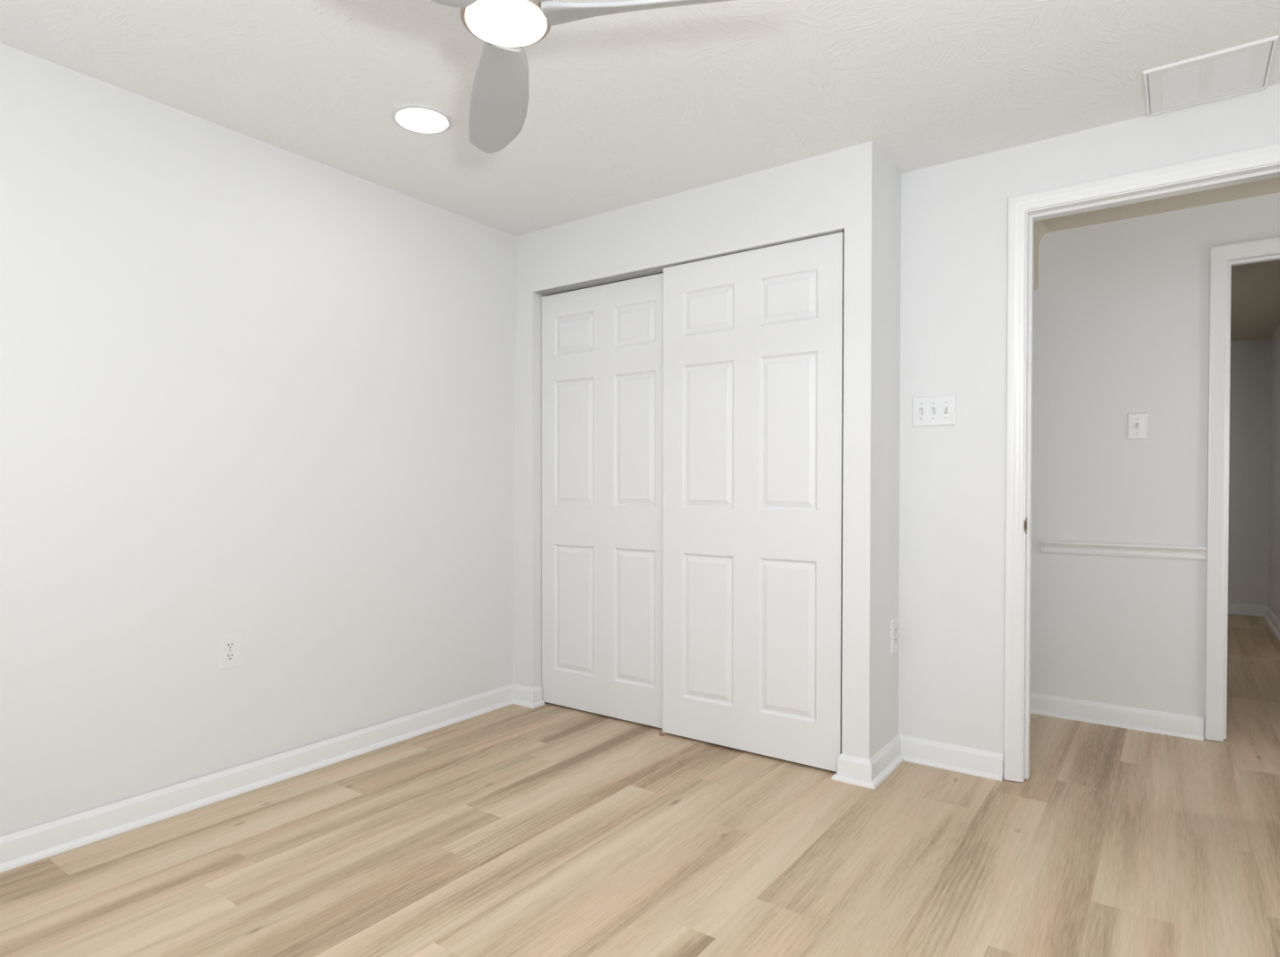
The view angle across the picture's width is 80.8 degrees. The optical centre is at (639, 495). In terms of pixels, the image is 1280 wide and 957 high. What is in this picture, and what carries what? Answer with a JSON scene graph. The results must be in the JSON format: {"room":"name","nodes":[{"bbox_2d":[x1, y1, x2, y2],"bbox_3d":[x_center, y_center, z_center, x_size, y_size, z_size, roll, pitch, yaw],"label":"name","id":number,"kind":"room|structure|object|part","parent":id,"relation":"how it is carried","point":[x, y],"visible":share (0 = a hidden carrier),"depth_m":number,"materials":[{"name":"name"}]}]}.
{"room":"empty bedroom","nodes":[
{"label":"empty bedroom","id":0,"kind":"room"},
{"bbox_2d":[0,43,516,836],"bbox_3d":[-1.665,-0.111,2.434,0.133,2.340,3.400,1,1,36],"label":"wall","id":1,"kind":"structure","parent":0,"point":[263,391],"depth_m":2.62,"materials":[{"name":"paint"}]},
{"bbox_2d":[219,631,240,669],"bbox_3d":[-1.450,0.548,2.657,0.008,0.127,0.080,1,1,36],"label":"electrical outlet","id":2,"kind":"object","parent":1,"relation":"attached to","point":[230,644],"visible":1,"depth_m":2.65,"materials":[{"name":"white plastic"}]},
{"bbox_2d":[225,651,235,660],"bbox_3d":[-1.448,0.568,2.656,0.002,0.028,0.034,1,1,36],"label":"receptacle","id":3,"kind":"object","parent":2,"relation":"attached to","point":[229,655],"depth_m":2.66,"materials":[{"name":"white plastic"}]},
{"bbox_2d":[225,640,235,649],"bbox_3d":[-1.448,0.529,2.655,0.002,0.028,0.034,1,1,36],"label":"receptacle","id":4,"kind":"object","parent":2,"relation":"attached to","point":[229,644],"depth_m":2.65,"materials":[{"name":"white plastic"}]},
{"bbox_2d":[0,683,544,872],"bbox_3d":[-1.549,1.014,2.398,0.166,0.092,3.455,1,1,36],"label":"baseboard","id":5,"kind":"structure","parent":1,"relation":"attached to","point":[36,843],"depth_m":2.64,"materials":[{"name":"paint"}]},
{"bbox_2d":[0,613,1279,956],"bbox_3d":[1.677,1.110,3.438,4.500,0.120,9.140,1,1,36],"label":"floor","id":6,"kind":"structure","parent":0,"point":[548,829],"depth_m":2.21,"materials":[{"name":"brown wood"}]},
{"bbox_2d":[0,0,1279,236],"bbox_3d":[0.434,-1.300,1.669,4.420,0.140,4.863,1,1,36],"label":"ceiling","id":7,"kind":"structure","parent":0,"point":[626,109],"depth_m":2.31,"materials":[{"name":"white paint"}]},
{"bbox_2d":[391,104,452,133],"bbox_3d":[-0.741,-1.278,2.558,0.200,0.008,0.200,1,1,36],"label":"recessed light","id":8,"kind":"object","parent":7,"relation":"in","point":[415,118],"visible":1,"depth_m":2.56,"materials":[{"name":"white plastic"}]},
{"bbox_2d":[430,0,732,153],"bbox_3d":[-0.317,-1.091,1.409,1.077,0.350,1.028,1,1,36],"label":"ceiling fan","id":9,"kind":"object","parent":7,"relation":"hanging from","point":[499,99],"visible":1,"depth_m":1.56,"materials":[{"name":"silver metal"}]},
{"bbox_3d":[-0.452,-0.953,1.208,0.138,0.077,0.546,0,1,32],"label":"blade","id":10,"kind":"part","parent":9,"relation":"part of","materials":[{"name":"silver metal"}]},
{"bbox_3d":[-0.354,-0.961,1.867,0.138,0.077,0.546,0,1,-12],"label":"blade","id":11,"kind":"part","parent":9,"relation":"part of","materials":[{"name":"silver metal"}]},
{"bbox_2d":[464,0,546,47],"bbox_3d":[-0.270,-0.952,1.518,0.162,0.018,0.162,1,1,36],"label":"diffuser","id":12,"kind":"object","parent":9,"relation":"attached to","point":[500,23],"depth_m":1.50,"materials":[{"name":"white"}]},
{"bbox_3d":[0.083,-0.955,1.453,0.546,0.077,0.138,0,1,12],"label":"blade","id":13,"kind":"part","parent":9,"relation":"part of","materials":[{"name":"silver metal"}]},
{"bbox_2d":[1142,35,1278,116],"bbox_3d":[1.734,-1.272,2.303,0.312,0.009,0.326,1,1,36],"label":"ceiling vent","id":14,"kind":"object","parent":7,"relation":"in","point":[1245,68],"visible":1,"depth_m":2.28,"materials":[{"name":"metal"}]},
{"bbox_3d":[1.683,-1.274,2.339,0.097,0.004,0.256,1,1,36],"label":"louver panel","id":15,"kind":"part","parent":14,"relation":"part of","materials":[{"name":"paint"}]},
{"bbox_3d":[1.785,-1.272,2.266,0.097,0.004,0.256,1,1,36],"label":"louver panel","id":16,"kind":"part","parent":14,"relation":"part of","materials":[{"name":"paint"}]},
{"bbox_2d":[513,140,880,759],"bbox_3d":[0.083,-0.121,3.335,1.928,2.340,0.100,1,1,36],"label":"wall","id":17,"kind":"structure","parent":0,"point":[842,187],"depth_m":2.96,"materials":[{"name":"paint"}]},
{"bbox_2d":[532,225,843,291],"bbox_3d":[0.112,-1.001,3.241,1.581,0.010,0.002,1,1,36],"label":"trim","id":18,"kind":"structure","parent":17,"relation":"attached to","point":[841,226],"depth_m":3.14,"materials":[{"name":"paint"}]},
{"bbox_2d":[534,228,844,296],"bbox_3d":[0.144,-0.986,3.286,1.569,0.020,0.092,1,1,36],"label":"door track","id":19,"kind":"object","parent":17,"relation":"attached to","point":[659,269],"visible":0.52,"depth_m":3.39,"materials":[{"name":"metal"}]},
{"bbox_2d":[541,272,663,727],"bbox_3d":[-0.156,0.024,3.543,0.801,2.023,0.034,1,1,36],"label":"slider","id":20,"kind":"object","parent":19,"relation":"hanging from","point":[602,346],"visible":0.94,"depth_m":3.53,"materials":[{"name":"paint"}]},
{"bbox_3d":[-0.318,0.552,3.652,0.226,0.596,0.008,1,1,36],"label":"panel","id":21,"kind":"part","parent":20,"relation":"part of","materials":[{"name":"paint"}]},
{"bbox_3d":[-0.317,-0.257,3.642,0.226,0.588,0.008,1,1,36],"label":"panel","id":22,"kind":"part","parent":20,"relation":"part of","materials":[{"name":"paint"}]},
{"bbox_3d":[-0.317,-0.782,3.636,0.226,0.165,0.008,1,1,36],"label":"panel","id":23,"kind":"part","parent":20,"relation":"part of","materials":[{"name":"paint"}]},
{"bbox_3d":[-0.023,0.555,3.441,0.210,0.596,0.008,1,1,36],"label":"panel","id":24,"kind":"part","parent":20,"relation":"part of","materials":[{"name":"paint"}]},
{"bbox_3d":[-0.022,-0.254,3.431,0.210,0.588,0.008,1,1,36],"label":"panel","id":25,"kind":"part","parent":20,"relation":"part of","materials":[{"name":"paint"}]},
{"bbox_3d":[-0.022,-0.779,3.424,0.210,0.165,0.008,1,1,36],"label":"panel","id":26,"kind":"part","parent":20,"relation":"part of","materials":[{"name":"paint"}]},
{"bbox_2d":[662,231,844,771],"bbox_3d":[0.437,0.026,3.067,0.806,2.028,0.034,1,1,36],"label":"slider","id":27,"kind":"object","parent":19,"relation":"hanging from","point":[753,420],"visible":0.97,"depth_m":3.03,"materials":[{"name":"paint"}]},
{"bbox_3d":[0.286,0.558,3.168,0.223,0.596,0.008,1,1,36],"label":"panel","id":28,"kind":"part","parent":27,"relation":"part of","materials":[{"name":"paint"}]},
{"bbox_3d":[0.287,-0.251,3.158,0.223,0.588,0.008,1,1,36],"label":"panel","id":29,"kind":"part","parent":27,"relation":"part of","materials":[{"name":"paint"}]},
{"bbox_3d":[0.288,-0.775,3.151,0.223,0.165,0.008,1,1,36],"label":"panel","id":30,"kind":"part","parent":27,"relation":"part of","materials":[{"name":"paint"}]},
{"bbox_3d":[0.580,0.561,2.958,0.221,0.596,0.008,1,1,36],"label":"panel","id":31,"kind":"part","parent":27,"relation":"part of","materials":[{"name":"paint"}]},
{"bbox_3d":[0.581,-0.248,2.947,0.221,0.588,0.008,1,1,36],"label":"panel","id":32,"kind":"part","parent":27,"relation":"part of","materials":[{"name":"paint"}]},
{"bbox_3d":[0.581,-0.772,2.941,0.221,0.165,0.008,1,1,36],"label":"panel","id":33,"kind":"part","parent":27,"relation":"part of","materials":[{"name":"paint"}]},
{"bbox_2d":[831,734,1003,789],"bbox_3d":[1.035,1.011,2.803,0.521,0.092,0.382,1,1,36],"label":"baseboard","id":34,"kind":"structure","parent":17,"relation":"attached to","point":[870,773],"depth_m":2.86,"materials":[{"name":"paint"}]},
{"bbox_3d":[1.020,1.047,2.872,0.630,0.019,0.275,0,1,-9],"label":"shoe molding","id":35,"kind":"part","parent":34,"relation":"part of","materials":[{"name":"paint"}]},
{"bbox_2d":[877,150,901,751],"bbox_3d":[0.929,-0.115,2.945,0.100,2.340,0.252,1,1,36],"label":"wall","id":36,"kind":"structure","parent":0,"point":[890,177],"depth_m":2.91,"materials":[{"name":"paint"}]},
{"bbox_2d":[890,617,898,652],"bbox_3d":[1.008,0.553,2.973,0.008,0.127,0.080,1,1,36],"label":"electrical outlet","id":37,"kind":"object","parent":36,"relation":"attached to","point":[894,624],"visible":1,"depth_m":2.96,"materials":[{"name":"white plastic"}]},
{"bbox_2d":[1033,219,1047,290],"bbox_3d":[1.630,-1.115,3.269,0.145,0.266,0.873,1,1,36],"label":"wall header","id":38,"kind":"structure","parent":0,"point":[1039,229],"depth_m":3.52,"materials":[{"name":"beige paint"}]},
{"bbox_2d":[898,83,1279,753],"bbox_3d":[1.887,-0.108,2.487,2.192,2.340,0.118,1,1,36],"label":"wall","id":39,"kind":"structure","parent":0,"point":[953,264],"depth_m":2.87,"materials":[{"name":"paint"}]},
{"bbox_2d":[911,394,955,427],"bbox_3d":[1.143,-0.331,2.932,0.163,0.119,0.019,1,1,36],"label":"light switch","id":40,"kind":"object","parent":39,"relation":"attached to","point":[937,410],"visible":1,"depth_m":2.93,"materials":[{"name":"white plastic"}]},
{"bbox_2d":[1003,142,1279,781],"bbox_3d":[1.775,-0.018,2.568,0.934,2.152,0.154,1,1,36],"label":"door frame","id":41,"kind":"structure","parent":39,"relation":"attached to","point":[1259,162],"depth_m":2.76,"materials":[{"name":"paint"}]},
{"bbox_3d":[1.418,0.111,2.764,0.003,0.060,0.041,1,1,36],"label":"strike plate","id":42,"kind":"part","parent":41,"relation":"part of","materials":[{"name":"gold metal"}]},
{"bbox_2d":[1030,192,1279,741],"bbox_3d":[2.704,-0.145,3.119,2.400,2.400,0.115,1,1,36],"label":"wall","id":43,"kind":"structure","parent":0,"point":[1121,307],"depth_m":3.41,"materials":[{"name":"paint"}]},
{"bbox_2d":[1030,692,1203,740],"bbox_3d":[2.057,1.003,3.507,0.915,0.092,0.030,1,1,36],"label":"baseboard","id":44,"kind":"structure","parent":43,"relation":"attached to","point":[1139,719],"depth_m":3.42,"materials":[{"name":"paint"}]},
{"bbox_3d":[2.053,1.040,3.502,0.915,0.019,0.017,1,1,36],"label":"shoe molding","id":45,"kind":"part","parent":44,"relation":"part of","materials":[{"name":"paint"}]},
{"bbox_2d":[1040,540,1206,560],"bbox_3d":[2.177,0.246,3.415,0.634,0.058,0.024,1,1,36],"label":"trim","id":46,"kind":"structure","parent":43,"relation":"attached to","point":[1107,548],"depth_m":3.40,"materials":[{"name":"paint"}]},
{"bbox_2d":[1127,412,1147,439],"bbox_3d":[2.231,-0.312,3.373,0.074,0.119,0.019,1,1,36],"label":"light switch","id":47,"kind":"object","parent":43,"relation":"attached to","point":[1136,422],"visible":1,"depth_m":3.38,"materials":[{"name":"white plastic"}]},
{"bbox_2d":[1204,236,1279,741],"bbox_3d":[2.843,-0.003,3.021,0.904,2.113,0.150,1,1,36],"label":"door frame","id":48,"kind":"structure","parent":43,"relation":"in","point":[1222,257],"depth_m":3.21,"materials":[{"name":"paint"}]},
{"bbox_2d":[1227,337,1271,605],"bbox_3d":[4.607,-0.160,6.860,1.940,2.340,0.100,1,1,36],"label":"wall","id":49,"kind":"structure","parent":0,"point":[1250,359],"depth_m":6.39,"materials":[{"name":"paint"}]},
{"bbox_2d":[1230,259,1279,341],"bbox_3d":[3.741,-1.357,4.980,2.900,0.100,4.142,1,1,36],"label":"ceiling","id":50,"kind":"structure","parent":0,"point":[1255,289],"depth_m":5.06,"materials":[{"name":"beige paint"}]},
{"bbox_2d":[1268,324,1279,621],"bbox_3d":[4.499,-0.129,4.390,0.960,2.340,4.042,1,1,36],"label":"wall","id":51,"kind":"structure","parent":0,"point":[1274,539],"depth_m":5.96,"materials":[{"name":"paint"}]},
{"bbox_2d":[1227,602,1279,640],"bbox_3d":[3.721,0.978,5.724,1.840,0.092,2.800,1,1,36],"label":"baseboard","id":52,"kind":"structure","parent":51,"relation":"attached to","point":[1239,609],"depth_m":6.35,"materials":[{"name":"paint"}]},
{"bbox_2d":[1271,550,1273,566],"bbox_3d":[5.082,0.509,6.044,0.008,0.127,0.080,1,1,36],"label":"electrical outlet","id":53,"kind":"object","parent":51,"relation":"attached to","point":[1272,551],"visible":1,"depth_m":6.02,"materials":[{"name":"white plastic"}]}
]}

